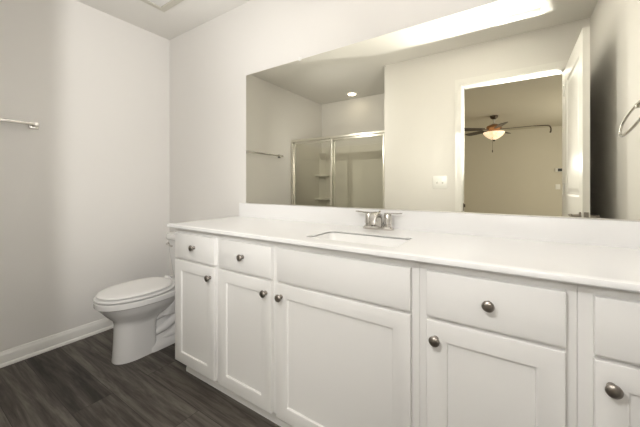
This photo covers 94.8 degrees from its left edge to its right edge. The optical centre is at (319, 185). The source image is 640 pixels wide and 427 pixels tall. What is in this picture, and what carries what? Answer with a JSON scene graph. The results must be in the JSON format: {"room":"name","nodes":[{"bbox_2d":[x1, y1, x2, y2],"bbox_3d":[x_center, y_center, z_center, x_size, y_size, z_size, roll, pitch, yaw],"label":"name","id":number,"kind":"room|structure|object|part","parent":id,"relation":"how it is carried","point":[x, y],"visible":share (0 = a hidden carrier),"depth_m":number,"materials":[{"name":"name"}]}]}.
{"room":"bathroom","nodes":[
{"label":"bathroom","id":0,"kind":"room"},
{"bbox_2d":[0,0,168,351],"bbox_3d":[-2.141,-0.115,1.656,0.100,2.460,2.791,0,0,33],"label":"wall","id":1,"kind":"structure","parent":0,"point":[84,194],"depth_m":2.13,"materials":[{"name":"paint"}]},
{"bbox_2d":[0,118,38,129],"bbox_3d":[-2.030,-0.400,1.667,0.075,0.048,0.658,0,0,33],"label":"towel bar","id":2,"kind":"object","parent":1,"relation":"attached to","point":[32,125],"visible":1,"depth_m":1.86,"materials":[{"name":"silver metal"}]},
{"bbox_3d":[-1.862,-0.400,1.922,0.075,0.048,0.048,0,0,33],"label":"post","id":3,"kind":"part","parent":2,"relation":"part of","materials":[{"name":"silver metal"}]},
{"bbox_2d":[0,318,112,367],"bbox_3d":[-1.859,1.070,1.971,0.026,0.090,1.755,0,0,33],"label":"baseboard","id":4,"kind":"structure","parent":1,"relation":"attached to","point":[25,351],"depth_m":2.01,"materials":[{"name":"paint"}]},
{"bbox_2d":[0,328,280,426],"bbox_3d":[-0.777,1.145,0.761,3.364,0.060,2.791,0,0,33],"label":"floor","id":5,"kind":"structure","parent":0,"point":[77,383],"depth_m":1.57,"materials":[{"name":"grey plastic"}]},
{"bbox_2d":[93,232,176,364],"bbox_3d":[-1.145,0.745,2.087,0.472,0.740,0.763,0,0,33],"label":"toilet","id":6,"kind":"object","parent":5,"relation":"on","point":[141,312],"visible":0.72,"depth_m":1.89,"materials":[{"name":"ceramic"}]},
{"bbox_3d":[-1.225,0.702,1.966,0.374,0.020,0.473,0,0,33],"label":"seat","id":7,"kind":"part","parent":6,"relation":"part of","materials":[{"name":"plastic"}]},
{"bbox_3d":[-1.210,0.913,1.988,0.376,0.403,0.524,0,0,33],"label":"bowl","id":8,"kind":"part","parent":6,"relation":"part of","materials":[{"name":"ceramic"}]},
{"bbox_3d":[-1.226,0.680,1.965,0.348,0.023,0.444,0,0,33],"label":"lid","id":9,"kind":"part","parent":6,"relation":"part of","materials":[{"name":"plastic"}]},
{"bbox_3d":[-0.995,0.400,2.317,0.472,0.050,0.215,0,0,33],"label":"tank lid","id":10,"kind":"part","parent":6,"relation":"part of","materials":[{"name":"ceramic"}]},
{"bbox_3d":[-0.992,0.571,2.321,0.456,0.292,0.197,0,0,33],"label":"tank","id":11,"kind":"part","parent":6,"relation":"part of","materials":[{"name":"ceramic"}]},
{"bbox_2d":[175,228,419,426],"bbox_3d":[-0.137,0.678,1.553,1.417,0.873,0.558,0,0,33],"label":"vanity cabinet","id":12,"kind":"object","parent":5,"relation":"on","point":[297,335],"visible":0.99,"depth_m":1.22,"materials":[{"name":"paint"}]},
{"bbox_3d":[-0.695,0.344,1.634,0.360,0.143,0.020,0,0,33],"label":"drawer","id":13,"kind":"part","parent":12,"relation":"part of","materials":[{"name":"paint"}]},
{"bbox_3d":[-0.696,0.722,1.635,0.362,0.590,0.020,0,0,33],"label":"door","id":14,"kind":"part","parent":12,"relation":"part of","materials":[{"name":"paint"}]},
{"bbox_3d":[-0.585,0.481,1.532,0.033,0.033,0.030,0,0,33],"label":"knob","id":15,"kind":"part","parent":12,"relation":"part of","materials":[{"name":"silver metal"}]},
{"bbox_3d":[-0.222,1.099,1.398,1.390,0.032,0.016,0,0,33],"label":"shoe moulding","id":16,"kind":"part","parent":12,"relation":"part of","materials":[{"name":"paint"}]},
{"bbox_3d":[-0.379,0.340,1.397,0.033,0.033,0.030,0,0,33],"label":"knob","id":17,"kind":"part","parent":12,"relation":"part of","materials":[{"name":"silver metal"}]},
{"bbox_3d":[-0.366,0.722,1.418,0.365,0.590,0.020,0,0,33],"label":"door","id":18,"kind":"part","parent":12,"relation":"part of","materials":[{"name":"paint"}]},
{"bbox_3d":[-0.364,0.344,1.417,0.361,0.143,0.020,0,0,33],"label":"drawer","id":19,"kind":"part","parent":12,"relation":"part of","materials":[{"name":"paint"}]},
{"bbox_3d":[-0.252,0.481,1.314,0.033,0.033,0.030,0,0,33],"label":"knob","id":20,"kind":"part","parent":12,"relation":"part of","materials":[{"name":"silver metal"}]},
{"bbox_3d":[-0.177,0.481,1.264,0.033,0.033,0.030,0,0,33],"label":"knob","id":21,"kind":"part","parent":12,"relation":"part of","materials":[{"name":"silver metal"}]},
{"bbox_3d":[0.057,0.722,1.140,0.588,0.590,0.020,0,0,33],"label":"door","id":22,"kind":"part","parent":12,"relation":"part of","materials":[{"name":"paint"}]},
{"bbox_3d":[0.059,0.344,1.139,0.584,0.143,0.020,0,0,33],"label":"false drawer","id":23,"kind":"part","parent":12,"relation":"part of","materials":[{"name":"paint"}]},
{"bbox_2d":[167,216,639,292],"bbox_3d":[0.177,0.232,1.351,2.214,0.019,0.552,0,0,33],"label":"countertop","id":24,"kind":"structure","parent":12,"relation":"on","point":[618,268],"depth_m":1.01,"materials":[{"name":"stone"}]},
{"bbox_2d":[311,232,410,246],"bbox_3d":[0.166,0.303,1.272,0.447,0.149,0.269,0,0,33],"label":"sink basin","id":25,"kind":"object","parent":24,"relation":"in","point":[338,236],"visible":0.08,"depth_m":1.38,"materials":[{"name":"ceramic"}]},
{"bbox_2d":[356,210,402,230],"bbox_3d":[0.283,0.174,1.490,0.250,0.096,0.115,0,0,33],"label":"faucet","id":26,"kind":"object","parent":24,"relation":"on","point":[373,220],"visible":1,"depth_m":1.48,"materials":[{"name":"silver metal"}]},
{"bbox_3d":[0.258,0.174,1.544,0.045,0.072,0.045,0,0,33],"label":"handle","id":27,"kind":"part","parent":26,"relation":"part of","materials":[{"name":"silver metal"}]},
{"bbox_3d":[0.281,0.172,1.487,0.042,0.081,0.107,0,0,33],"label":"spout","id":28,"kind":"part","parent":26,"relation":"part of","materials":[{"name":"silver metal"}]},
{"bbox_3d":[0.300,0.215,1.516,0.164,0.015,0.052,0,0,33],"label":"plate","id":29,"kind":"part","parent":26,"relation":"part of","materials":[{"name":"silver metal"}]},
{"bbox_3d":[0.343,0.174,1.488,0.045,0.072,0.045,0,0,33],"label":"handle","id":30,"kind":"part","parent":26,"relation":"part of","materials":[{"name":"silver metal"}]},
{"bbox_2d":[420,262,576,426],"bbox_3d":[0.621,0.678,1.056,0.395,0.873,0.558,0,0,33],"label":"vanity cabinet","id":31,"kind":"object","parent":5,"relation":"on","point":[497,349],"visible":0.97,"depth_m":0.84,"materials":[{"name":"paint"}]},
{"bbox_3d":[0.356,0.481,0.914,0.033,0.033,0.030,0,0,33],"label":"knob","id":32,"kind":"part","parent":31,"relation":"part of","materials":[{"name":"silver metal"}]},
{"bbox_3d":[0.477,0.340,0.835,0.033,0.033,0.030,0,0,33],"label":"knob","id":33,"kind":"part","parent":31,"relation":"part of","materials":[{"name":"silver metal"}]},
{"bbox_3d":[0.491,0.344,0.856,0.346,0.143,0.020,0,0,33],"label":"drawer","id":34,"kind":"part","parent":31,"relation":"part of","materials":[{"name":"paint"}]},
{"bbox_3d":[0.491,0.722,0.856,0.345,0.590,0.020,0,0,33],"label":"door","id":35,"kind":"part","parent":31,"relation":"part of","materials":[{"name":"paint"}]},
{"bbox_2d":[577,284,639,426],"bbox_3d":[0.943,0.678,0.844,0.374,0.873,0.558,0,0,33],"label":"vanity cabinet","id":36,"kind":"object","parent":5,"relation":"on","point":[608,320],"visible":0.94,"depth_m":0.71,"materials":[{"name":"paint"}]},
{"bbox_3d":[0.692,0.481,0.694,0.033,0.033,0.030,0,0,33],"label":"knob","id":37,"kind":"part","parent":36,"relation":"part of","materials":[{"name":"silver metal"}]},
{"bbox_3d":[0.820,0.344,0.640,0.332,0.143,0.020,0,0,33],"label":"drawer","id":38,"kind":"part","parent":36,"relation":"part of","materials":[{"name":"paint"}]},
{"bbox_3d":[0.820,0.722,0.640,0.332,0.590,0.020,0,0,33],"label":"door","id":39,"kind":"part","parent":36,"relation":"part of","materials":[{"name":"paint"}]},
{"bbox_2d":[76,0,249,39],"bbox_3d":[-0.777,-1.385,0.761,3.364,0.080,2.791,0,0,33],"label":"ceiling","id":40,"kind":"structure","parent":0,"point":[186,15],"depth_m":2.28,"materials":[{"name":"paint"}]},
{"bbox_2d":[141,0,183,11],"bbox_3d":[-1.155,-1.335,2.050,0.310,0.020,0.310,0,0,33],"label":"exhaust fan","id":41,"kind":"object","parent":40,"relation":"attached to","point":[163,5],"visible":1,"depth_m":2.14,"materials":[{"name":"plastic"}]},
{"bbox_3d":[-1.155,-1.329,2.050,0.186,0.005,0.186,0,0,33],"label":"panel","id":42,"kind":"part","parent":41,"relation":"part of","materials":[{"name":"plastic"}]},
{"bbox_2d":[169,0,622,275],"bbox_3d":[-0.039,-0.115,1.885,3.164,2.460,0.100,0,0,33],"label":"wall","id":43,"kind":"structure","parent":0,"point":[210,63],"depth_m":2.24,"materials":[{"name":"paint"}]},
{"bbox_2d":[239,203,639,248],"bbox_3d":[0.329,0.174,1.571,2.202,0.096,0.019,0,0,33],"label":"backsplash","id":44,"kind":"structure","parent":43,"relation":"attached to","point":[597,232],"depth_m":1.30,"materials":[{"name":"stone"}]},
{"bbox_2d":[246,0,639,220],"bbox_3d":[0.356,-0.347,1.558,2.139,0.945,0.012,0,0,33],"label":"wall mirror","id":45,"kind":"object","parent":43,"relation":"attached to","point":[502,107],"visible":0.99,"depth_m":1.35,"materials":[{"name":"silver mirror"}]}
]}

